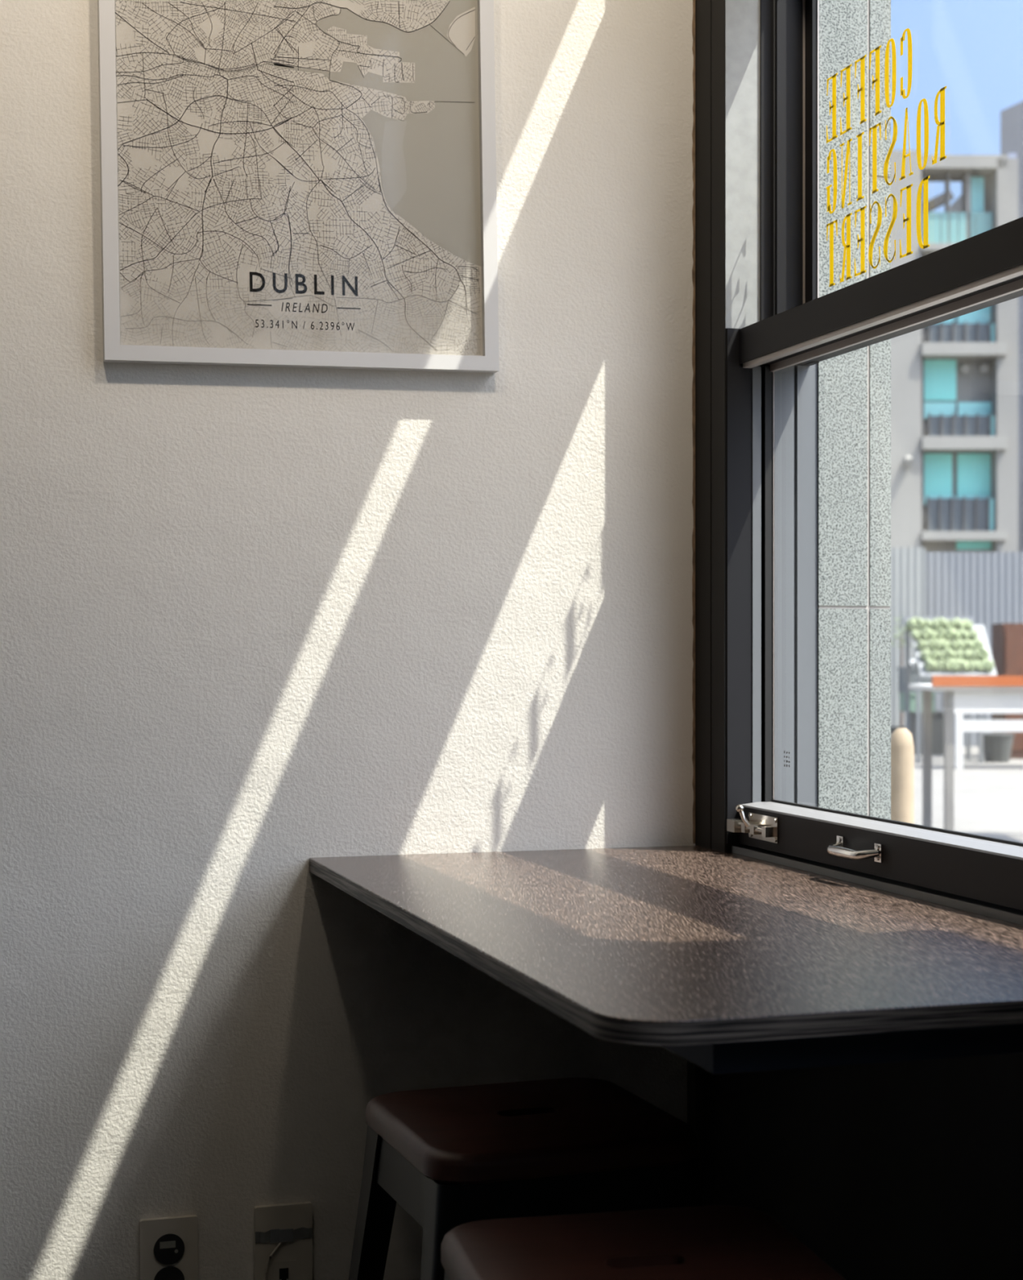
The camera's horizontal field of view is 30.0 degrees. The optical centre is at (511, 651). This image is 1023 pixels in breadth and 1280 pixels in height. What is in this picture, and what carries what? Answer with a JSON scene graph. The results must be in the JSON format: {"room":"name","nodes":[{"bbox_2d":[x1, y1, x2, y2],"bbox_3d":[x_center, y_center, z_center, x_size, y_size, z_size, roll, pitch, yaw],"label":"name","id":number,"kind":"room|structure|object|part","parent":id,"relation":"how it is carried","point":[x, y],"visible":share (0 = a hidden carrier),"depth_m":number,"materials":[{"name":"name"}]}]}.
{"room":"cafe","nodes":[
{"label":"cafe","id":0,"kind":"room"},
{"bbox_2d":[0,0,694,1279],"bbox_3d":[-1.978,-0.340,2.130,4.600,3.000,0.250,0,0,-17],"label":"wall","id":1,"kind":"structure","parent":0,"point":[256,624],"depth_m":2.52,"materials":[{"name":"white paint"}]},
{"bbox_2d":[139,1214,197,1279],"bbox_3d":[-0.442,0.791,2.462,0.074,0.120,0.011,0,0,-17],"label":"outlet plate","id":2,"kind":"object","parent":1,"relation":"attached to","point":[168,1246],"visible":1,"depth_m":2.46,"materials":[{"name":"beige plastic"}]},
{"bbox_2d":[153,1233,184,1264],"bbox_3d":[-0.441,0.770,2.459,0.040,0.040,0.002,0,0,-17],"label":"socket","id":3,"kind":"object","parent":2,"relation":"attached to","point":[168,1248],"depth_m":2.46,"materials":[{"name":"black plastic"}]},
{"bbox_2d":[154,1266,184,1279],"bbox_3d":[-0.441,0.812,2.459,0.040,0.040,0.002,0,0,-17],"label":"socket","id":4,"kind":"object","parent":2,"relation":"attached to","point":[161,1273],"depth_m":2.46,"materials":[{"name":"black plastic"}]},
{"bbox_2d":[253,1201,312,1279],"bbox_3d":[-0.299,0.786,2.505,0.076,0.120,0.013,0,0,-17],"label":"cable plate","id":5,"kind":"object","parent":1,"relation":"attached to","point":[283,1232],"visible":1,"depth_m":2.50,"materials":[{"name":"beige plastic"}]},
{"bbox_2d":[97,0,499,373],"bbox_3d":[-0.275,-0.735,2.508,0.545,0.739,0.021,-1,0,-17],"label":"framed map","id":6,"kind":"object","parent":1,"relation":"attached to","point":[307,184],"visible":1,"depth_m":2.51,"materials":[{"name":"beige paper"}]},
{"bbox_2d":[703,1053,1022,1279],"bbox_3d":[1.128,-0.340,0.020,0.110,3.000,5.600,0,0,-17],"label":"wall","id":7,"kind":"structure","parent":0,"point":[908,1170],"depth_m":2.15,"materials":[{"name":"black"}]},
{"bbox_2d":[309,845,1022,1074],"bbox_3d":[0.173,0.300,2.039,0.560,0.056,1.180,0,0,-17],"label":"table","id":8,"kind":"object","parent":7,"relation":"attached to","point":[726,962],"visible":0.99,"depth_m":1.75,"materials":[{"name":"laminate"}]},
{"bbox_3d":[0.009,0.309,2.015,0.030,0.037,1.050,0,0,-17],"label":"rail","id":9,"kind":"part","parent":8,"relation":"part of","materials":[{"name":"black metal"}]},
{"bbox_3d":[0.364,0.309,1.559,0.443,0.037,0.030,0,0,-17],"label":"rail","id":10,"kind":"part","parent":8,"relation":"part of","materials":[{"name":"black metal"}]},
{"bbox_2d":[687,1060,703,1200],"bbox_3d":[0.257,0.730,2.666,0.012,0.860,0.030,0,0,-17],"label":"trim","id":11,"kind":"structure","parent":7,"relation":"attached to","point":[695,1073],"depth_m":2.65,"materials":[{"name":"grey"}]},
{"bbox_2d":[695,0,1022,925],"bbox_3d":[0.507,-0.726,2.079,0.143,2.028,1.300,0,0,-17],"label":"window","id":12,"kind":"structure","parent":7,"relation":"in","point":[763,326],"depth_m":2.59,"materials":[{"name":"black paint"}]},
{"bbox_2d":[692,0,695,843],"bbox_3d":[0.256,-0.780,2.681,0.005,2.100,0.001,0,0,-17],"label":"caulk","id":13,"kind":"structure","parent":12,"relation":"attached to","point":[693,1],"depth_m":2.68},
{"bbox_3d":[0.290,-0.734,2.638,0.035,2.013,0.103,0,0,-17],"label":"casing","id":14,"kind":"part","parent":12,"relation":"part of","materials":[{"name":"black paint"}]},
{"bbox_3d":[0.397,0.233,2.244,0.029,0.021,0.112,0,0,-17],"label":"pull handle","id":15,"kind":"part","parent":12,"relation":"part of","materials":[{"name":"silver metal"}]},
{"bbox_3d":[0.490,-0.088,2.047,0.067,0.698,1.150,0,0,-17],"label":"sash","id":16,"kind":"part","parent":12,"relation":"part of","materials":[{"name":"black paint"}]},
{"bbox_3d":[0.518,0.276,2.082,0.122,0.024,1.300,0,0,-17],"label":"sill","id":17,"kind":"part","parent":12,"relation":"part of","materials":[{"name":"black paint"}]},
{"bbox_2d":[826,28,946,287],"bbox_3d":[0.467,-0.625,2.403,0.001,0.279,0.316,0,0,-17],"label":"lettering","id":18,"kind":"object","parent":12,"relation":"attached to","point":[940,129],"depth_m":2.40,"materials":[{"name":"yellow paint"}]},
{"bbox_3d":[0.548,-0.719,2.062,0.052,0.658,1.145,0,0,-17],"label":"sash","id":19,"kind":"part","parent":12,"relation":"part of","materials":[{"name":"black paint"}]},
{"bbox_3d":[-1.158,1.220,-0.625,4.860,0.120,6.000,0,0,-17],"label":"floor","id":20,"kind":"structure","parent":0,"visible":0},
{"bbox_2d":[348,1077,703,1279],"bbox_3d":[0.017,0.833,2.094,0.419,0.655,0.419,0,0,-19],"label":"bar stool","id":21,"kind":"object","parent":20,"relation":"on","point":[451,1157],"visible":0.94,"depth_m":1.99,"materials":[{"name":"red wood"}]},
{"bbox_3d":[-0.186,0.848,2.191,0.123,0.624,0.079,0,0,26],"label":"leg","id":22,"kind":"part","parent":21,"relation":"part of","materials":[{"name":"black metal"}]},
{"bbox_3d":[-0.080,0.848,1.892,0.079,0.624,0.123,0,0,26],"label":"leg","id":23,"kind":"part","parent":21,"relation":"part of","materials":[{"name":"black metal"}]},
{"bbox_3d":[0.017,0.520,2.094,0.305,0.030,0.305,0,0,-19],"label":"seat","id":24,"kind":"part","parent":21,"relation":"part of","materials":[{"name":"red wood"}]},
{"bbox_3d":[0.220,0.848,1.998,0.123,0.624,0.079,0,0,26],"label":"leg","id":25,"kind":"part","parent":21,"relation":"part of","materials":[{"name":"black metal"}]},
{"bbox_2d":[440,1205,845,1279],"bbox_3d":[0.111,0.833,1.581,0.419,0.655,0.419,0,0,-12],"label":"bar stool","id":26,"kind":"object","parent":20,"relation":"on","point":[701,1242],"visible":1,"depth_m":1.61,"materials":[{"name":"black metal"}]},
{"bbox_3d":[-0.077,0.848,1.704,0.123,0.624,0.079,0,0,33],"label":"leg","id":27,"kind":"part","parent":26,"relation":"part of","materials":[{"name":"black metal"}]},
{"label":"outside","id":28,"kind":"structure","parent":0,"visible":0},
{"bbox_2d":[913,746,1022,842],"bbox_3d":[129.169,1.360,94.325,299.890,0.300,500.000,0,0,-17],"label":"ground","id":29,"kind":"structure","parent":28,"point":[988,797],"depth_m":15.83,"materials":[{"name":"white concrete"}]},
{"bbox_2d":[694,0,890,845],"bbox_3d":[0.325,-0.914,3.113,0.110,4.248,1.015,0,0,-17],"label":"pillar","id":30,"kind":"structure","parent":29,"relation":"on","point":[854,387],"depth_m":2.63,"materials":[{"name":"stone"}]},
{"bbox_2d":[890,617,912,735],"bbox_3d":[4.734,0.399,23.193,0.422,1.623,0.401,0,0,0],"label":"leafy shrub","id":31,"kind":"object","parent":29,"relation":"on","point":[893,728],"visible":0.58,"depth_m":23.19,"materials":[{"name":"green plant"}]},
{"bbox_2d":[890,725,905,735],"bbox_3d":[4.739,1.060,23.200,0.300,0.300,0.300,0,0,0],"label":"bollard","id":32,"kind":"object","parent":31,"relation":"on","point":[892,727],"depth_m":23.12,"materials":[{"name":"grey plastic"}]},
{"bbox_3d":[4.743,0.353,23.199,0.034,1.154,0.029,0,0,22],"label":"stem","id":33,"kind":"part","parent":31,"relation":"part of","materials":[{"name":"grey wood"}]},
{"bbox_2d":[890,728,914,823],"bbox_3d":[1.062,0.710,5.200,0.120,1.000,0.120,0,0,-17],"label":"stone bollard","id":34,"kind":"object","parent":29,"relation":"on","point":[902,766],"visible":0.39,"depth_m":5.17,"materials":[{"name":"beige stone"}]},
{"bbox_2d":[909,711,943,755],"bbox_3d":[4.874,0.959,22.480,0.398,0.501,0.380,0,0,0],"label":"crate","id":35,"kind":"object","parent":29,"relation":"on","point":[937,717],"visible":0.47,"depth_m":22.30,"materials":[{"name":"grey plastic"}]},
{"bbox_2d":[898,692,934,711],"bbox_3d":[4.771,0.597,22.480,0.350,0.222,0.380,0,0,0],"label":"crate","id":36,"kind":"object","parent":35,"relation":"on","point":[902,695],"visible":0.56,"depth_m":22.30,"materials":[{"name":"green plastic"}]},
{"bbox_2d":[897,666,943,693],"bbox_3d":[4.850,0.334,22.480,0.542,0.302,0.380,0,0,0],"label":"crate","id":37,"kind":"object","parent":36,"relation":"on","point":[913,671],"visible":0.48,"depth_m":22.30,"materials":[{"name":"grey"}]},
{"bbox_2d":[904,658,916,666],"bbox_3d":[4.710,0.152,22.500,0.144,0.129,0.141,0,0,-17],"label":"sack","id":38,"kind":"object","parent":37,"relation":"in","point":[913,662],"visible":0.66,"depth_m":22.44,"materials":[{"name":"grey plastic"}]},
{"bbox_2d":[902,617,996,763],"bbox_3d":[4.797,0.414,20.930,0.883,1.593,0.660,0,0,0],"label":"rack","id":39,"kind":"object","parent":29,"relation":"on","point":[980,629],"visible":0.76,"depth_m":20.83,"materials":[{"name":"white painted metal"},{"name":"green leafy produce"}]},
{"bbox_3d":[4.400,0.421,21.220,0.040,1.578,0.040,0,0,0],"label":"post","id":40,"kind":"part","parent":39,"relation":"part of","materials":[{"name":"grey metal"}]},
{"bbox_2d":[905,617,916,631],"bbox_3d":[4.429,-0.302,21.129,0.137,0.152,0.134,0,0,-1],"label":"bundle","id":41,"kind":"object","parent":39,"relation":"on","point":[910,624],"visible":1,"depth_m":21.09,"materials":[{"name":"green plant"}]},
{"bbox_2d":[911,629,920,640],"bbox_3d":[4.456,-0.180,21.012,0.108,0.123,0.111,0,0,0],"label":"bundle","id":42,"kind":"object","parent":39,"relation":"on","point":[915,634],"visible":1,"depth_m":20.97,"materials":[{"name":"green plant"}]},
{"bbox_3d":[4.400,0.749,20.650,0.040,0.922,0.040,0,0,0],"label":"post","id":43,"kind":"part","parent":39,"relation":"part of","materials":[{"name":"grey metal"}]},
{"bbox_2d":[915,639,924,649],"bbox_3d":[4.480,-0.068,20.896,0.109,0.121,0.107,0,0,-26],"label":"bundle","id":44,"kind":"object","parent":39,"relation":"on","point":[920,644],"visible":1,"depth_m":20.85,"materials":[{"name":"green plant"}]},
{"bbox_2d":[915,617,925,630],"bbox_3d":[4.517,-0.300,21.131,0.133,0.148,0.131,0,0,-32],"label":"bundle","id":45,"kind":"object","parent":39,"relation":"on","point":[920,623],"visible":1,"depth_m":21.08,"materials":[{"name":"green plant"}]},
{"bbox_2d":[919,626,929,639],"bbox_3d":[4.542,-0.189,21.013,0.132,0.150,0.135,0,0,22],"label":"bundle","id":46,"kind":"object","parent":39,"relation":"on","point":[925,632],"visible":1,"depth_m":20.96,"materials":[{"name":"green plant"}]},
{"bbox_2d":[920,648,931,661],"bbox_3d":[4.507,0.038,20.777,0.126,0.139,0.123,0,0,-37],"label":"bundle","id":47,"kind":"object","parent":39,"relation":"in","point":[925,653],"visible":1,"depth_m":20.73,"materials":[{"name":"green plant"}]},
{"bbox_2d":[924,618,932,629],"bbox_3d":[4.605,-0.293,21.131,0.114,0.127,0.112,0,0,-22],"label":"bundle","id":48,"kind":"object","parent":39,"relation":"on","point":[928,624],"visible":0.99,"depth_m":21.09,"materials":[{"name":"green plant"}]},
{"bbox_2d":[924,637,934,650],"bbox_3d":[4.568,-0.075,20.894,0.125,0.142,0.128,0,0,-33],"label":"bundle","id":49,"kind":"object","parent":39,"relation":"in","point":[929,644],"visible":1,"depth_m":20.85,"materials":[{"name":"green plant"}]},
{"bbox_2d":[924,657,936,671],"bbox_3d":[4.532,0.145,20.661,0.138,0.153,0.135,0,0,0],"label":"bundle","id":50,"kind":"object","parent":39,"relation":"in","point":[929,664],"visible":1,"depth_m":20.61,"materials":[{"name":"green plant"}]},
{"bbox_2d":[928,628,937,639],"bbox_3d":[4.632,-0.183,21.013,0.115,0.130,0.117,0,0,-25],"label":"bundle","id":51,"kind":"object","parent":39,"relation":"on","point":[933,634],"visible":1,"depth_m":20.97,"materials":[{"name":"green plant"}]},
{"bbox_2d":[929,649,937,660],"bbox_3d":[4.594,0.043,20.778,0.109,0.123,0.111,0,0,32],"label":"bundle","id":52,"kind":"object","parent":39,"relation":"in","point":[934,654],"visible":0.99,"depth_m":20.73,"materials":[{"name":"green plant"}]},
{"bbox_2d":[931,617,941,631],"bbox_3d":[4.694,-0.298,21.129,0.128,0.142,0.125,0,0,-34],"label":"bundle","id":53,"kind":"object","parent":39,"relation":"on","point":[936,624],"visible":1,"depth_m":21.08,"materials":[{"name":"green plant"}]},
{"bbox_2d":[933,638,942,650],"bbox_3d":[4.657,-0.074,20.894,0.125,0.139,0.122,0,0,-23],"label":"bundle","id":54,"kind":"object","parent":39,"relation":"on","point":[937,643],"visible":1,"depth_m":20.85,"materials":[{"name":"green plant"}]},
{"bbox_2d":[934,659,943,671],"bbox_3d":[4.619,0.153,20.660,0.115,0.130,0.117,0,0,-23],"label":"bundle","id":55,"kind":"object","parent":39,"relation":"on","point":[939,666],"visible":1,"depth_m":20.62,"materials":[{"name":"green plant"}]},
{"bbox_2d":[936,627,945,639],"bbox_3d":[4.719,-0.186,21.013,0.123,0.140,0.126,0,0,31],"label":"bundle","id":56,"kind":"object","parent":39,"relation":"on","point":[940,633],"visible":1,"depth_m":20.96,"materials":[{"name":"green plant"}]},
{"bbox_2d":[937,648,946,660],"bbox_3d":[4.682,0.042,20.777,0.113,0.128,0.115,0,0,-38],"label":"bundle","id":57,"kind":"object","parent":39,"relation":"on","point":[941,655],"visible":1,"depth_m":20.74,"materials":[{"name":"green plant"}]},
{"bbox_2d":[938,617,949,629],"bbox_3d":[4.782,-0.301,21.131,0.135,0.150,0.132,0,0,1],"label":"bundle","id":58,"kind":"object","parent":39,"relation":"on","point":[944,624],"visible":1,"depth_m":21.08,"materials":[{"name":"green plant"}]},
{"bbox_2d":[940,638,950,649],"bbox_3d":[4.746,-0.071,20.895,0.116,0.132,0.119,0,0,1],"label":"bundle","id":59,"kind":"object","parent":39,"relation":"on","point":[945,644],"visible":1,"depth_m":20.85,"materials":[{"name":"green plant"}]},
{"bbox_2d":[942,657,951,671],"bbox_3d":[4.707,0.147,20.660,0.130,0.147,0.132,0,0,11],"label":"bundle","id":60,"kind":"object","parent":39,"relation":"on","point":[947,663],"visible":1,"depth_m":20.61,"materials":[{"name":"green plant"}]},
{"bbox_2d":[943,626,954,639],"bbox_3d":[4.807,-0.189,21.013,0.132,0.150,0.135,0,0,40],"label":"bundle","id":61,"kind":"object","parent":39,"relation":"in","point":[948,632],"visible":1,"depth_m":20.96,"materials":[{"name":"green plant"}]},
{"bbox_2d":[946,648,955,659],"bbox_3d":[4.771,0.037,20.779,0.127,0.141,0.125,0,0,-10],"label":"bundle","id":62,"kind":"object","parent":39,"relation":"on","point":[950,654],"visible":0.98,"depth_m":20.73,"materials":[{"name":"green plant"}]},
{"bbox_2d":[948,619,955,629],"bbox_3d":[4.870,-0.292,21.131,0.108,0.123,0.111,0,0,40],"label":"bundle","id":63,"kind":"object","parent":39,"relation":"on","point":[952,623],"visible":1,"depth_m":21.09,"materials":[{"name":"green plant"}]},
{"bbox_2d":[949,639,958,650],"bbox_3d":[4.833,-0.070,20.895,0.112,0.127,0.114,0,0,0],"label":"bundle","id":64,"kind":"object","parent":39,"relation":"in","point":[953,644],"visible":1,"depth_m":20.85,"materials":[{"name":"green plant"}]},
{"bbox_2d":[950,657,960,671],"bbox_3d":[4.798,0.145,20.660,0.135,0.153,0.138,0,0,22],"label":"bundle","id":65,"kind":"object","parent":39,"relation":"on","point":[955,666],"visible":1,"depth_m":20.61,"materials":[{"name":"green plant"}]},
{"bbox_2d":[952,628,961,640],"bbox_3d":[4.897,-0.184,21.013,0.118,0.134,0.121,0,0,-12],"label":"bundle","id":66,"kind":"object","parent":39,"relation":"on","point":[957,634],"visible":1,"depth_m":20.97,"materials":[{"name":"green plant"}]},
{"bbox_2d":[955,648,962,659],"bbox_3d":[4.859,0.041,20.776,0.118,0.132,0.116,0,0,-9],"label":"bundle","id":67,"kind":"object","parent":39,"relation":"on","point":[957,653],"visible":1,"depth_m":20.73,"materials":[{"name":"green plant"}]},
{"bbox_2d":[954,617,964,630],"bbox_3d":[4.960,-0.299,21.131,0.129,0.143,0.126,0,0,45],"label":"bundle","id":68,"kind":"object","parent":39,"relation":"on","point":[959,624],"visible":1,"depth_m":21.09,"materials":[{"name":"green plant"}]},
{"bbox_2d":[956,639,965,650],"bbox_3d":[4.923,-0.070,20.895,0.112,0.127,0.114,0,0,21],"label":"bundle","id":69,"kind":"object","parent":39,"relation":"in","point":[962,644],"visible":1,"depth_m":20.85,"materials":[{"name":"green plant"}]},
{"bbox_2d":[957,657,968,671],"bbox_3d":[4.886,0.146,20.661,0.134,0.148,0.131,0,0,40],"label":"bundle","id":70,"kind":"object","parent":39,"relation":"on","point":[964,665],"visible":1,"depth_m":20.61,"materials":[{"name":"green plant"}]},
{"bbox_2d":[959,628,969,639],"bbox_3d":[4.985,-0.184,21.013,0.119,0.135,0.122,0,0,-43],"label":"bundle","id":71,"kind":"object","parent":39,"relation":"on","point":[965,634],"visible":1,"depth_m":20.97,"materials":[{"name":"green plant"}]},
{"bbox_2d":[961,648,970,661],"bbox_3d":[4.947,0.039,20.776,0.122,0.136,0.120,0,0,12],"label":"bundle","id":72,"kind":"object","parent":39,"relation":"on","point":[966,654],"visible":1,"depth_m":20.73,"materials":[{"name":"green plant"}]},
{"bbox_3d":[5.076,0.421,21.220,0.040,1.578,0.040,0,0,0],"label":"post","id":73,"kind":"part","parent":39,"relation":"part of","materials":[{"name":"grey metal"}]},
{"bbox_2d":[964,618,973,630],"bbox_3d":[5.048,-0.293,21.130,0.111,0.126,0.114,0,0,-11],"label":"bundle","id":74,"kind":"object","parent":39,"relation":"on","point":[968,624],"visible":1,"depth_m":21.09,"materials":[{"name":"green plant"}]},
{"bbox_2d":[964,639,973,650],"bbox_3d":[5.011,-0.071,20.896,0.117,0.130,0.114,0,0,36],"label":"bundle","id":75,"kind":"object","parent":39,"relation":"on","point":[969,644],"visible":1,"depth_m":20.85,"materials":[{"name":"green plant"}]},
{"bbox_2d":[968,659,976,671],"bbox_3d":[4.974,0.154,20.659,0.114,0.127,0.112,0,0,-28],"label":"bundle","id":76,"kind":"object","parent":39,"relation":"on","point":[972,667],"visible":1,"depth_m":20.62,"materials":[{"name":"green plant"}]},
{"bbox_2d":[968,628,977,640],"bbox_3d":[5.072,-0.183,21.012,0.118,0.131,0.115,0,0,18],"label":"bundle","id":77,"kind":"object","parent":39,"relation":"on","point":[973,634],"visible":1,"depth_m":20.97,"materials":[{"name":"green plant"}]},
{"bbox_2d":[969,648,979,660],"bbox_3d":[5.035,0.036,20.777,0.127,0.144,0.130,0,0,-32],"label":"bundle","id":78,"kind":"object","parent":39,"relation":"on","point":[975,655],"visible":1,"depth_m":20.73,"materials":[{"name":"green plant"}]},
{"bbox_2d":[972,637,983,649],"bbox_3d":[5.099,-0.076,20.894,0.129,0.146,0.132,0,0,41],"label":"bundle","id":79,"kind":"object","parent":39,"relation":"in","point":[978,643],"visible":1,"depth_m":20.84,"materials":[{"name":"green plant"}]},
{"bbox_2d":[974,659,983,671],"bbox_3d":[5.063,0.155,20.660,0.110,0.125,0.112,0,0,10],"label":"bundle","id":80,"kind":"object","parent":39,"relation":"on","point":[980,666],"visible":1,"depth_m":20.62,"materials":[{"name":"green plant"}]},
{"bbox_3d":[5.076,0.749,20.650,0.040,0.922,0.040,0,0,0],"label":"post","id":81,"kind":"part","parent":39,"relation":"part of","materials":[{"name":"grey metal"}]},
{"bbox_2d":[977,647,988,660],"bbox_3d":[5.123,0.033,20.778,0.135,0.153,0.138,0,0,35],"label":"bundle","id":82,"kind":"object","parent":39,"relation":"on","point":[984,653],"visible":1,"depth_m":20.72,"materials":[{"name":"green plant"}]},
{"bbox_2d":[981,657,994,671],"bbox_3d":[5.151,0.145,20.659,0.135,0.154,0.138,0,0,32],"label":"bundle","id":83,"kind":"object","parent":39,"relation":"in","point":[988,664],"visible":1,"depth_m":20.61,"materials":[{"name":"green plant"}]},
{"bbox_2d":[889,150,1017,551],"bbox_3d":[8.736,-4.645,44.394,3.757,11.710,9.213,0,0,0],"label":"apartment block","id":84,"kind":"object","parent":29,"relation":"on","point":[954,381],"visible":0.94,"depth_m":40.14,"materials":[{"name":"concrete"}]},
{"bbox_2d":[903,455,913,466],"bbox_3d":[8.300,-3.974,39.920,0.180,0.243,0.265,0,0,0],"label":"vent hood","id":85,"kind":"object","parent":84,"relation":"attached to","point":[908,460],"depth_m":39.85,"materials":[{"name":"metal"}]},
{"bbox_3d":[9.400,-2.857,40.230,1.314,0.714,0.060,0,0,0],"label":"balcony panel","id":86,"kind":"part","parent":84,"relation":"part of","materials":[{"name":"grey metal"}]},
{"bbox_3d":[9.429,-4.729,40.230,1.314,0.457,0.060,0,0,0],"label":"balcony panel","id":87,"kind":"part","parent":84,"relation":"part of","materials":[{"name":"grey metal"}]},
{"bbox_3d":[9.429,-6.679,40.230,1.314,0.443,0.060,0,0,0],"label":"balcony panel","id":88,"kind":"part","parent":84,"relation":"part of","materials":[{"name":"grey stone"}]},
{"bbox_3d":[9.406,-8.886,40.225,1.440,0.714,0.050,0,0,0],"label":"balcony glass","id":89,"kind":"part","parent":84,"relation":"part of","materials":[{"name":"teal glass"}]},
{"bbox_2d":[959,362,969,373],"bbox_3d":[9.586,-6.003,40.420,0.180,0.243,0.265,0,0,0],"label":"vent hood","id":90,"kind":"object","parent":84,"relation":"attached to","point":[964,367],"depth_m":40.35,"materials":[{"name":"metal"}]},
{"bbox_2d":[977,362,988,373],"bbox_3d":[9.986,-6.003,40.420,0.180,0.243,0.265,0,0,0],"label":"vent hood","id":91,"kind":"object","parent":84,"relation":"attached to","point":[983,367],"depth_m":40.35,"materials":[{"name":"metal"}]},
{"bbox_3d":[10.107,-2.857,40.230,0.100,0.714,0.060,0,0,0],"label":"corner glass","id":92,"kind":"part","parent":84,"relation":"part of","materials":[{"name":"teal glass"}]},
{"bbox_3d":[10.136,-4.729,40.230,0.100,0.457,0.060,0,0,0],"label":"corner glass","id":93,"kind":"part","parent":84,"relation":"part of","materials":[{"name":"teal glass"}]},
{"bbox_3d":[10.136,-6.679,40.230,0.100,0.443,0.060,0,0,0],"label":"corner glass","id":94,"kind":"part","parent":84,"relation":"part of","materials":[{"name":"teal glass"}]},
{"bbox_2d":[889,547,1022,746],"bbox_3d":[9.365,-0.046,24.131,11.359,2.513,0.279,0,0,0],"label":"corrugated fence","id":95,"kind":"object","parent":29,"relation":"on","point":[986,587],"visible":0.22,"depth_m":24.25,"materials":[{"name":"grey metal"}]},
{"bbox_3d":[4.443,-0.046,24.006,1.515,2.513,0.028,0,0,0],"label":"panel","id":96,"kind":"part","parent":95,"relation":"part of","materials":[{"name":"grey metal"}]},
{"bbox_2d":[908,675,1022,831],"bbox_3d":[3.173,0.681,12.160,1.155,1.058,0.780,0,0,0],"label":"stall table","id":97,"kind":"object","parent":29,"relation":"on","point":[953,700],"visible":0.78,"depth_m":11.84,"materials":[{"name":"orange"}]},
{"bbox_3d":[2.718,0.727,12.490,0.051,0.966,0.060,0,0,0],"label":"leg","id":98,"kind":"part","parent":97,"relation":"part of","materials":[{"name":"grey metal"}]},
{"bbox_3d":[2.718,0.727,11.870,0.051,0.966,0.060,0,0,0],"label":"leg","id":99,"kind":"part","parent":97,"relation":"part of","materials":[{"name":"grey metal"}]},
{"bbox_2d":[942,707,1022,768],"bbox_3d":[5.243,0.902,19.850,1.414,0.615,0.500,0,0,0],"label":"bench","id":100,"kind":"object","parent":29,"relation":"on","point":[960,725],"visible":0.61,"depth_m":19.61,"materials":[{"name":"white"}]},
{"bbox_3d":[4.599,0.923,19.630,0.070,0.573,0.060,0,0,0],"label":"leg","id":101,"kind":"part","parent":100,"relation":"part of","materials":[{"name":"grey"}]},
{"bbox_3d":[5.243,0.616,19.850,1.414,0.042,0.500,0,0,0],"label":"seat","id":102,"kind":"part","parent":100,"relation":"part of","materials":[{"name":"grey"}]},
{"bbox_2d":[982,733,1014,762],"bbox_3d":[5.315,1.057,20.900,0.380,0.307,0.380,0,0,0],"label":"bucket","id":103,"kind":"object","parent":29,"relation":"on","point":[997,747],"visible":0.86,"depth_m":20.77,"materials":[{"name":"grey plastic"}]},
{"bbox_2d":[991,623,1022,758],"bbox_3d":[5.955,0.448,21.740,0.837,1.525,0.520,0,0,0],"label":"cabinet","id":104,"kind":"object","parent":29,"relation":"on","point":[1006,638],"visible":0.43,"depth_m":21.48,"materials":[{"name":"red wood"}]},
{"bbox_3d":[5.744,0.421,21.490,0.369,1.379,0.020,0,0,0],"label":"door","id":105,"kind":"part","parent":104,"relation":"part of","materials":[{"name":"red wood"}]},
{"bbox_2d":[1000,101,1022,551],"bbox_3d":[17.433,-7.891,61.800,3.302,18.201,14.796,0,0,14],"label":"building","id":106,"kind":"structure","parent":29,"relation":"on","point":[1011,117],"depth_m":55.00,"materials":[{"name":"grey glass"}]}
]}

